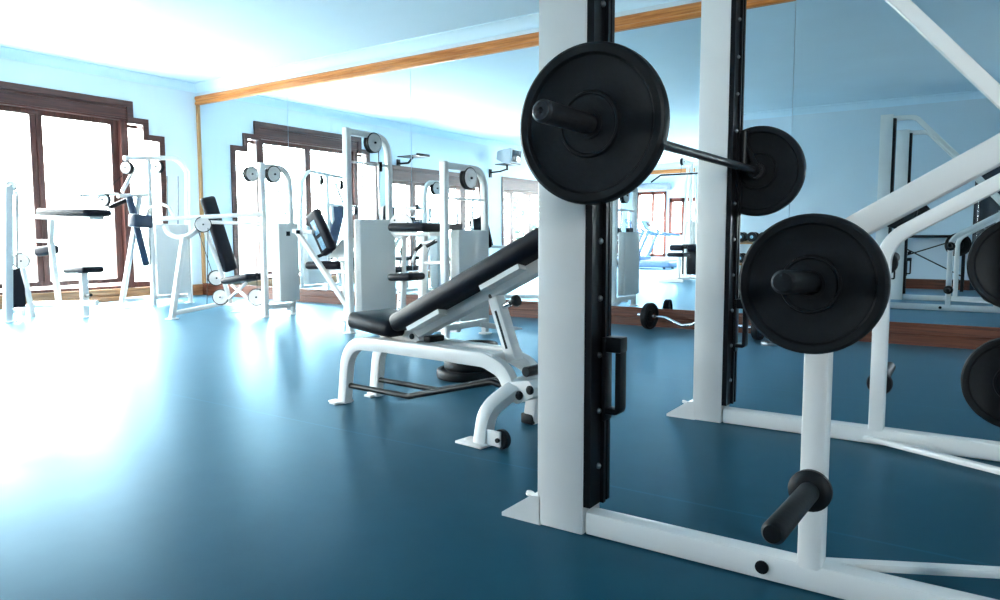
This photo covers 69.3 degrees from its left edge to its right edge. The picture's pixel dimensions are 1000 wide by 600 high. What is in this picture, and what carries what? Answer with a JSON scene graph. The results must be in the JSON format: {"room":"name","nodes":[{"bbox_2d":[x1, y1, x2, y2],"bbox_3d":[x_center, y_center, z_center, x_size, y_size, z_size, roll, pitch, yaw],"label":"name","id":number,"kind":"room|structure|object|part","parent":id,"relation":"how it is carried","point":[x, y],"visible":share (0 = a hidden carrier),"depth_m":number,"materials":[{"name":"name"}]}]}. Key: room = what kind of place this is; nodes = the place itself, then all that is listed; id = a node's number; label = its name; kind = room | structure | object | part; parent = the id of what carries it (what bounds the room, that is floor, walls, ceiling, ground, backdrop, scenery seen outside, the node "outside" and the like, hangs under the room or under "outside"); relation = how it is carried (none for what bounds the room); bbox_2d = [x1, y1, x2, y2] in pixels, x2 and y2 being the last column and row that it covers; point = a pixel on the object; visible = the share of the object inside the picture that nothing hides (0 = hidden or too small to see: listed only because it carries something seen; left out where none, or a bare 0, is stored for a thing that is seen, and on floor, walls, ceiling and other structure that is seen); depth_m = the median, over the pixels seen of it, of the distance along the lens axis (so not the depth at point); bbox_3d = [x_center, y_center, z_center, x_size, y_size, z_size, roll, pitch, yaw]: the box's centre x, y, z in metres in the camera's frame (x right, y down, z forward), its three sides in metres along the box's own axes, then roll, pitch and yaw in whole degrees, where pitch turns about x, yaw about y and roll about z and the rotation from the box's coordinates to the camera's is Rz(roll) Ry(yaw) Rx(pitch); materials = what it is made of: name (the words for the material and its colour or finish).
{"room":"gym","nodes":[
{"label":"gym","id":0,"kind":"room"},
{"bbox_2d":[0,46,202,295],"bbox_3d":[-9.069,-1.119,4.759,0.405,3.190,16.000,3,6,34],"label":"wall","id":1,"kind":"structure","parent":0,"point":[170,113],"depth_m":10.45,"materials":[{"name":"paint"}]},
{"bbox_2d":[0,81,165,297],"bbox_3d":[-5.945,-1.392,9.358,0.270,2.645,3.350,3,6,34],"label":"window","id":2,"kind":"structure","parent":1,"relation":"attached to","point":[36,102],"depth_m":9.70,"materials":[{"name":"brown wood"}]},
{"bbox_3d":[-5.942,-0.087,9.470,0.270,0.025,3.350,3,6,34],"label":"sill","id":3,"kind":"part","parent":2,"relation":"part of","materials":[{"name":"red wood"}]},
{"bbox_3d":[-5.871,-1.400,9.307,0.048,2.620,3.350,3,6,34],"label":"casing","id":4,"kind":"part","parent":2,"relation":"part of","materials":[{"name":"brown wood"}]},
{"bbox_2d":[0,284,202,308],"bbox_3d":[-8.998,0.393,4.824,0.030,0.165,15.570,3,6,34],"label":"baseboard","id":5,"kind":"structure","parent":1,"relation":"attached to","point":[106,296],"depth_m":10.00,"materials":[{"name":"red wood"}]},
{"bbox_2d":[0,0,538,82],"bbox_3d":[-3.079,-2.446,0.554,14.940,0.150,16.200,3,6,34],"label":"ceiling","id":6,"kind":"structure","parent":0,"point":[193,41],"depth_m":7.99,"materials":[{"name":"paint"}]},
{"bbox_2d":[197,0,795,210],"bbox_3d":[1.399,-1.353,7.250,14.940,3.190,0.288,3,6,34],"label":"wall","id":7,"kind":"structure","parent":0,"point":[681,2],"depth_m":8.37,"materials":[{"name":"paint"}]},
{"bbox_2d":[196,105,204,282],"bbox_3d":[-4.599,-1.613,11.128,0.050,2.710,0.032,3,6,34],"label":"trim","id":8,"kind":"structure","parent":7,"relation":"attached to","point":[197,106],"depth_m":11.10,"materials":[{"name":"brown wood"}]},
{"bbox_2d":[199,90,288,286],"bbox_3d":[-3.738,-1.567,10.554,2.024,2.719,0.008,3,6,34],"label":"mirror panel","id":9,"kind":"object","parent":7,"relation":"attached to","point":[238,134],"visible":0.79,"depth_m":10.54,"materials":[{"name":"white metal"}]},
{"bbox_2d":[287,68,412,294],"bbox_3d":[-1.981,-1.468,9.363,2.212,2.719,0.008,3,6,34],"label":"mirror panel","id":10,"kind":"object","parent":7,"relation":"attached to","point":[380,103],"visible":0.57,"depth_m":9.33,"materials":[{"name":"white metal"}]},
{"bbox_2d":[194,0,679,92],"bbox_3d":[1.280,-2.870,6.949,14.340,0.115,0.125,3,6,34],"label":"trim","id":11,"kind":"structure","parent":7,"relation":"attached to","point":[529,21],"depth_m":8.63,"materials":[{"name":"paint"}]},
{"bbox_2d":[411,45,538,301],"bbox_3d":[-0.165,-1.366,8.132,2.168,2.719,0.008,3,6,34],"label":"mirror panel","id":12,"kind":"object","parent":7,"relation":"attached to","point":[467,111],"visible":0.43,"depth_m":8.15,"materials":[{"name":"white"}]},
{"bbox_2d":[195,0,793,104],"bbox_3d":[1.303,-2.696,6.997,14.340,0.133,0.045,3,6,34],"label":"trim","id":13,"kind":"structure","parent":7,"relation":"attached to","point":[691,10],"depth_m":8.28,"materials":[{"name":"brown wood"}]},
{"bbox_2d":[508,301,537,317],"bbox_3d":[0.263,0.099,7.950,0.376,0.181,0.045,3,6,34],"label":"baseboard","id":14,"kind":"structure","parent":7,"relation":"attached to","point":[527,309],"depth_m":7.91,"materials":[{"name":"red wood"}]},
{"bbox_2d":[612,0,795,312],"bbox_3d":[1.635,-1.265,6.912,2.170,2.719,0.008,3,6,34],"label":"mirror panel","id":15,"kind":"object","parent":7,"relation":"attached to","point":[654,225],"visible":0.33,"depth_m":6.86,"materials":[{"name":"white"}]},
{"bbox_2d":[789,0,999,327],"bbox_3d":[3.435,-1.163,5.687,2.176,2.719,0.008,3,6,34],"label":"mirror panel","id":16,"kind":"object","parent":7,"relation":"attached to","point":[877,108],"visible":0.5,"depth_m":5.82,"materials":[{"name":"white"}]},
{"bbox_2d":[888,322,999,349],"bbox_3d":[3.512,0.282,5.748,0.747,0.181,0.045,3,6,34],"label":"baseboard","id":17,"kind":"structure","parent":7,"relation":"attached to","point":[948,336],"depth_m":5.74,"materials":[{"name":"red wood"}]},
{"bbox_2d":[0,295,999,599],"bbox_3d":[-3.197,0.860,0.922,14.640,0.120,16.200,3,6,34],"label":"floor","id":18,"kind":"structure","parent":0,"point":[205,454],"depth_m":2.70,"materials":[{"name":"blue plastic"}]},
{"bbox_2d":[0,181,111,322],"bbox_3d":[-4.948,-0.526,7.828,1.679,1.482,0.896,3,6,34],"label":"machine","id":19,"kind":"object","parent":18,"relation":"on","point":[16,286],"visible":1,"depth_m":7.88,"materials":[{"name":"white metal"}]},
{"bbox_3d":[-4.614,-0.335,8.016,0.463,0.084,0.240,3,6,34],"label":"seat","id":20,"kind":"part","parent":19,"relation":"part of","materials":[{"name":"black plastic"}]},
{"bbox_3d":[-4.619,-0.057,8.043,0.070,0.494,0.070,3,6,34],"label":"seat post","id":21,"kind":"part","parent":19,"relation":"part of","materials":[{"name":"white metal"}]},
{"bbox_2d":[78,156,194,307],"bbox_3d":[-4.626,-0.884,9.193,0.313,1.946,1.503,3,6,32],"label":"machine","id":22,"kind":"object","parent":18,"relation":"on","point":[163,249],"visible":0.99,"depth_m":9.34,"materials":[{"name":"white metal"}]},
{"bbox_3d":[-4.613,-0.884,9.214,0.210,0.905,0.446,1,5,14],"label":"backrest","id":23,"kind":"part","parent":22,"relation":"part of","materials":[{"name":"black plastic"}]},
{"bbox_3d":[-4.479,-0.901,9.390,0.215,1.946,0.976,3,6,34],"label":"frame","id":24,"kind":"part","parent":22,"relation":"part of","materials":[{"name":"white metal"}]},
{"bbox_2d":[128,162,299,319],"bbox_3d":[-3.177,-0.662,8.104,1.498,1.696,1.281,3,6,34],"label":"machine","id":25,"kind":"object","parent":18,"relation":"on","point":[284,243],"visible":1,"depth_m":8.01,"materials":[{"name":"white metal"}]},
{"bbox_3d":[-3.178,-0.913,7.905,1.215,0.095,0.116,0,5,4],"label":"press arm","id":26,"kind":"part","parent":25,"relation":"part of","materials":[{"name":"white metal"}]},
{"bbox_3d":[-3.332,-0.778,8.587,0.396,0.903,0.161,-3,6,-27],"label":"backrest","id":27,"kind":"part","parent":25,"relation":"part of","materials":[{"name":"black leather"}]},
{"bbox_3d":[-3.238,-0.339,8.211,1.313,1.034,1.090,3,6,34],"label":"frame","id":28,"kind":"part","parent":25,"relation":"part of","materials":[{"name":"white metal"}]},
{"bbox_3d":[-2.929,-0.849,7.978,0.723,0.066,0.045,1,5,12],"label":"press arm","id":29,"kind":"part","parent":25,"relation":"part of","materials":[{"name":"white metal"}]},
{"bbox_3d":[-3.024,-0.253,8.525,0.513,0.146,0.280,3,6,34],"label":"seat","id":30,"kind":"part","parent":25,"relation":"part of","materials":[{"name":"black leather"}]},
{"bbox_3d":[-2.551,-1.021,7.999,0.020,0.385,0.019,3,6,34],"label":"guide rod","id":31,"kind":"part","parent":25,"relation":"part of","materials":[{"name":"silver metal"}]},
{"bbox_3d":[-2.493,-0.667,8.113,0.060,1.690,0.438,3,6,34],"label":"tower frame","id":32,"kind":"part","parent":25,"relation":"part of","materials":[{"name":"white metal"}]},
{"bbox_3d":[-2.427,-1.037,8.180,0.020,0.385,0.019,3,6,34],"label":"guide rod","id":33,"kind":"part","parent":25,"relation":"part of","materials":[{"name":"silver metal"}]},
{"bbox_2d":[297,288,341,304],"bbox_3d":[-2.430,-0.053,9.775,0.864,0.181,0.045,3,6,34],"label":"baseboard","id":34,"kind":"structure","parent":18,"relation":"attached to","point":[306,295],"depth_m":9.76,"materials":[{"name":"red wood"}]},
{"bbox_2d":[292,127,395,333],"bbox_3d":[-1.586,-0.687,7.338,0.659,1.862,1.611,-4,6,-35],"label":"machine","id":35,"kind":"object","parent":18,"relation":"on","point":[372,247],"visible":0.91,"depth_m":6.79,"materials":[{"name":"white metal"}]},
{"bbox_3d":[-1.939,-0.756,7.581,0.144,0.167,0.059,3,6,34],"label":"printed panel","id":36,"kind":"part","parent":35,"relation":"part of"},
{"bbox_3d":[-1.868,-0.592,7.583,0.039,0.150,0.133,-4,6,-37],"label":"printed panel","id":37,"kind":"part","parent":35,"relation":"part of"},
{"bbox_3d":[-1.583,-0.250,7.465,1.298,0.970,0.234,3,6,29],"label":"frame","id":38,"kind":"part","parent":35,"relation":"part of","materials":[{"name":"white metal"}]},
{"bbox_3d":[-1.835,-0.380,7.848,0.451,0.091,0.340,2,5,24],"label":"seat","id":39,"kind":"part","parent":35,"relation":"part of","materials":[{"name":"black plastic"}]},
{"bbox_3d":[-1.273,-1.002,6.704,0.020,0.547,0.019,3,6,34],"label":"guide rod","id":40,"kind":"part","parent":35,"relation":"part of","materials":[{"name":"silver metal"}]},
{"bbox_3d":[-1.225,-0.642,6.805,0.060,1.860,0.602,3,6,34],"label":"tower frame","id":41,"kind":"part","parent":35,"relation":"part of","materials":[{"name":"white metal"}]},
{"bbox_3d":[-1.150,-1.017,6.886,0.020,0.547,0.019,3,6,34],"label":"guide rod","id":42,"kind":"part","parent":35,"relation":"part of","materials":[{"name":"silver metal"}]},
{"bbox_2d":[328,227,537,448],"bbox_3d":[-0.236,0.096,3.419,1.547,0.971,0.532,4,6,41],"label":"bench","id":43,"kind":"object","parent":18,"relation":"on","point":[406,331],"visible":0.9,"depth_m":3.25,"materials":[{"name":"white metal"}]},
{"bbox_3d":[-0.852,0.538,3.851,0.100,0.012,0.120,4,6,41],"label":"foot plate","id":44,"kind":"part","parent":43,"relation":"part of","materials":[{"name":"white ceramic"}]},
{"bbox_3d":[-0.702,0.523,4.024,0.100,0.012,0.120,4,6,41],"label":"foot plate","id":45,"kind":"part","parent":43,"relation":"part of","materials":[{"name":"white metal"}]},
{"bbox_3d":[-0.570,0.115,3.721,0.342,0.110,0.300,4,6,41],"label":"seat","id":46,"kind":"part","parent":43,"relation":"part of","materials":[{"name":"black leather"}]},
{"bbox_3d":[-0.382,0.389,3.456,1.218,0.368,0.052,4,6,40],"label":"rail","id":47,"kind":"part","parent":43,"relation":"part of","materials":[{"name":"white ceramic"}]},
{"bbox_3d":[-0.257,0.377,3.599,1.218,0.368,0.052,4,7,42],"label":"rail","id":48,"kind":"part","parent":43,"relation":"part of","materials":[{"name":"white metal"}]},
{"bbox_3d":[-0.054,-0.102,3.255,1.079,0.550,0.285,4,6,41],"label":"backrest","id":49,"kind":"part","parent":43,"relation":"part of","materials":[{"name":"black plastic"}]},
{"bbox_3d":[-0.103,0.599,3.061,0.150,0.019,0.100,4,6,41],"label":"foot plate","id":50,"kind":"part","parent":43,"relation":"part of","materials":[{"name":"white ceramic"}]},
{"bbox_3d":[-0.069,-0.013,3.276,0.986,0.493,0.075,4,6,41],"label":"rail","id":51,"kind":"part","parent":43,"relation":"part of","materials":[{"name":"white metal"}]},
{"bbox_3d":[0.095,0.459,3.190,0.206,0.285,0.504,3,6,31],"label":"leg","id":52,"kind":"part","parent":43,"relation":"part of","materials":[{"name":"white metal"}]},
{"bbox_3d":[0.064,0.003,3.162,0.055,0.053,0.054,4,6,41],"label":"adjusting knob","id":53,"kind":"part","parent":43,"relation":"part of","materials":[{"name":"black metal"}]},
{"bbox_2d":[388,161,521,338],"bbox_3d":[-0.505,-0.419,6.471,1.243,1.540,1.100,1,5,12],"label":"machine","id":54,"kind":"object","parent":18,"relation":"on","point":[468,248],"visible":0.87,"depth_m":6.20,"materials":[{"name":"white metal"}]},
{"bbox_3d":[-0.848,0.089,6.195,0.105,0.511,0.055,3,6,34],"label":"stool post","id":55,"kind":"part","parent":54,"relation":"part of","materials":[{"name":"white ceramic"}]},
{"bbox_3d":[-0.793,-0.197,6.133,0.259,0.071,0.220,3,6,34],"label":"stool seat","id":56,"kind":"part","parent":54,"relation":"part of","materials":[{"name":"black leather"}]},
{"bbox_3d":[-0.666,-0.419,6.258,0.035,0.205,0.350,-5,7,-44],"label":"curl handle","id":57,"kind":"part","parent":54,"relation":"part of","materials":[{"name":"white ceramic"}]},
{"bbox_3d":[-0.367,-0.727,6.178,0.020,0.298,0.019,3,6,34],"label":"guide rod","id":58,"kind":"part","parent":54,"relation":"part of","materials":[{"name":"silver metal"}]},
{"bbox_3d":[-0.464,-0.145,6.599,1.207,0.971,0.881,1,5,12],"label":"frame","id":59,"kind":"part","parent":54,"relation":"part of","materials":[{"name":"white metal"}]},
{"bbox_3d":[-0.300,-0.423,6.303,0.060,1.505,0.638,3,6,34],"label":"tower frame","id":60,"kind":"part","parent":54,"relation":"part of","materials":[{"name":"white ceramic"}]},
{"bbox_3d":[-0.243,-0.742,6.359,0.020,0.298,0.019,3,6,34],"label":"guide rod","id":61,"kind":"part","parent":54,"relation":"part of","materials":[{"name":"silver metal"}]},
{"bbox_2d":[437,365,495,382],"bbox_3d":[-0.207,0.455,4.541,0.380,0.058,0.380,3,6,34],"label":"weight plate","id":62,"kind":"object","parent":18,"relation":"on","point":[443,374],"visible":0.59,"depth_m":4.38,"materials":[{"name":"black rubber"}]},
{"bbox_2d":[444,362,487,372],"bbox_3d":[-0.179,0.396,4.542,0.344,0.058,0.344,3,6,34],"label":"weight plate","id":63,"kind":"object","parent":62,"relation":"on","point":[455,367],"visible":0.35,"depth_m":4.38,"materials":[{"name":"black rubber"}]},
{"bbox_3d":[-0.166,0.343,4.503,0.316,0.055,0.316,3,6,34],"label":"weight plate","id":64,"kind":"object","parent":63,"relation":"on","visible":0},
{"bbox_2d":[465,340,497,344],"bbox_3d":[-0.140,0.290,4.493,0.256,0.052,0.256,3,6,34],"label":"weight plate","id":65,"kind":"object","parent":64,"relation":"on","point":[479,341],"visible":0.12,"depth_m":4.58,"materials":[{"name":"black rubber"}]},
{"bbox_2d":[611,306,641,325],"bbox_3d":[1.277,0.156,7.263,0.327,0.180,0.045,3,6,34],"label":"baseboard","id":66,"kind":"structure","parent":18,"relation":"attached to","point":[619,314],"depth_m":7.25,"materials":[{"name":"red wood"}]},
{"bbox_2d":[640,302,658,328],"bbox_3d":[1.424,0.151,6.895,0.061,0.254,0.254,5,7,44],"label":"weight plate","id":67,"kind":"object","parent":18,"relation":"on","point":[648,308],"visible":0.97,"depth_m":6.86,"materials":[{"name":"black rubber"}]},
{"bbox_2d":[655,309,694,329],"bbox_3d":[1.694,0.179,6.980,0.390,0.181,0.045,3,6,34],"label":"baseboard","id":68,"kind":"structure","parent":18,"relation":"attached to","point":[681,316],"depth_m":6.96,"materials":[{"name":"red wood"}]},
{"bbox_2d":[637,313,750,328],"bbox_3d":[1.812,0.212,6.527,1.334,0.111,0.052,5,7,44],"label":"bar","id":69,"kind":"object","parent":18,"relation":"on","point":[652,316],"visible":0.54,"depth_m":6.71,"materials":[{"name":"silver metal"}]},
{"bbox_2d":[502,0,999,599],"bbox_3d":[1.351,-0.492,2.223,2.292,2.335,2.394,3,6,34],"label":"machine","id":70,"kind":"object","parent":18,"relation":"on","point":[576,345],"visible":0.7,"depth_m":2.11,"materials":[{"name":"white metal"}]},
{"bbox_3d":[0.207,-0.480,2.110,0.156,2.335,0.118,3,6,34],"label":"post","id":71,"kind":"part","parent":70,"relation":"part of","materials":[{"name":"white metal"}]},
{"bbox_3d":[0.286,-0.493,2.059,0.034,2.200,0.113,3,6,34],"label":"guide rail","id":72,"kind":"part","parent":70,"relation":"part of","materials":[{"name":"black metal"}]},
{"bbox_2d":[532,99,764,178],"bbox_3d":[0.717,-0.523,2.609,0.079,0.095,2.344,3,6,32],"label":"barbell","id":73,"kind":"object","parent":70,"relation":"on","point":[544,111],"visible":0.56,"depth_m":1.77,"materials":[{"name":"metal"}]},
{"bbox_2d":[520,41,669,204],"bbox_3d":[0.233,-0.448,1.847,0.406,0.406,0.052,3,6,32],"label":"weight plate","id":74,"kind":"object","parent":73,"relation":"on","point":[627,97],"visible":0.9,"depth_m":1.82,"materials":[{"name":"black rubber"}]},
{"bbox_2d":[741,126,805,215],"bbox_3d":[1.206,-0.601,3.379,0.416,0.416,0.052,3,6,32],"label":"weight plate","id":75,"kind":"object","parent":73,"relation":"on","point":[783,159],"visible":0.62,"depth_m":3.33,"materials":[{"name":"black rubber"}]},
{"bbox_3d":[1.013,-0.591,3.387,0.138,2.335,0.135,3,6,34],"label":"post","id":76,"kind":"part","parent":70,"relation":"part of","materials":[{"name":"white metal"}]},
{"bbox_3d":[1.086,-0.605,3.341,0.034,2.200,0.130,3,6,34],"label":"guide rail","id":77,"kind":"part","parent":70,"relation":"part of","materials":[{"name":"black metal"}]},
{"bbox_3d":[0.833,0.683,1.758,1.369,0.072,0.062,3,6,34],"label":"floor rail","id":78,"kind":"part","parent":70,"relation":"part of","materials":[{"name":"white metal"}]},
{"bbox_2d":[739,213,890,353],"bbox_3d":[0.701,-0.036,1.631,0.316,0.316,0.045,3,6,34],"label":"weight plate","id":79,"kind":"object","parent":70,"relation":"on","point":[853,271],"visible":0.92,"depth_m":1.61,"materials":[{"name":"black rubber"}]},
{"bbox_3d":[1.654,0.574,3.016,1.432,0.072,0.062,3,6,34],"label":"floor rail","id":80,"kind":"part","parent":70,"relation":"part of","materials":[{"name":"white metal"}]},
{"bbox_2d":[960,338,999,426],"bbox_3d":[2.035,0.328,2.852,0.374,0.374,0.045,3,6,34],"label":"weight plate","id":81,"kind":"object","parent":70,"relation":"on","point":[980,374],"visible":1,"depth_m":2.90,"materials":[{"name":"black rubber"}]},
{"bbox_2d":[967,221,999,307],"bbox_3d":[2.034,-0.140,2.811,0.374,0.374,0.045,3,6,34],"label":"weight plate","id":82,"kind":"object","parent":70,"relation":"on","point":[983,259],"visible":1,"depth_m":2.87,"materials":[{"name":"black rubber"}]},
{"bbox_2d":[751,323,763,339],"bbox_3d":[2.200,0.240,6.155,0.060,0.200,0.200,5,7,44],"label":"weight plate","id":83,"kind":"object","parent":18,"relation":"on","point":[755,334],"visible":0.41,"depth_m":6.11,"materials":[{"name":"black rubber"}]},
{"bbox_2d":[761,341,776,345],"bbox_3d":[2.182,0.352,5.869,0.124,0.025,0.124,3,6,34],"label":"bar","id":84,"kind":"object","parent":18,"relation":"on","point":[765,343],"visible":0.83,"depth_m":5.83,"materials":[{"name":"metal"}]},
{"label":"outside","id":85,"kind":"structure","parent":0,"visible":0},
{"bbox_2d":[0,214,149,283],"bbox_3d":[-78.674,-6.173,41.037,150.000,15.651,200.000,3,6,34],"label":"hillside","id":86,"kind":"structure","parent":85,"point":[79,244],"depth_m":73.75,"materials":[{"name":"white"}]},
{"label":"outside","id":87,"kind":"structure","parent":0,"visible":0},
{"bbox_2d":[0,279,149,290],"bbox_3d":[-10.440,0.467,5.833,2.920,0.350,21.600,3,6,34],"label":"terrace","id":88,"kind":"object","parent":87,"point":[105,284],"depth_m":11.93,"materials":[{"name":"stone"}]}
]}

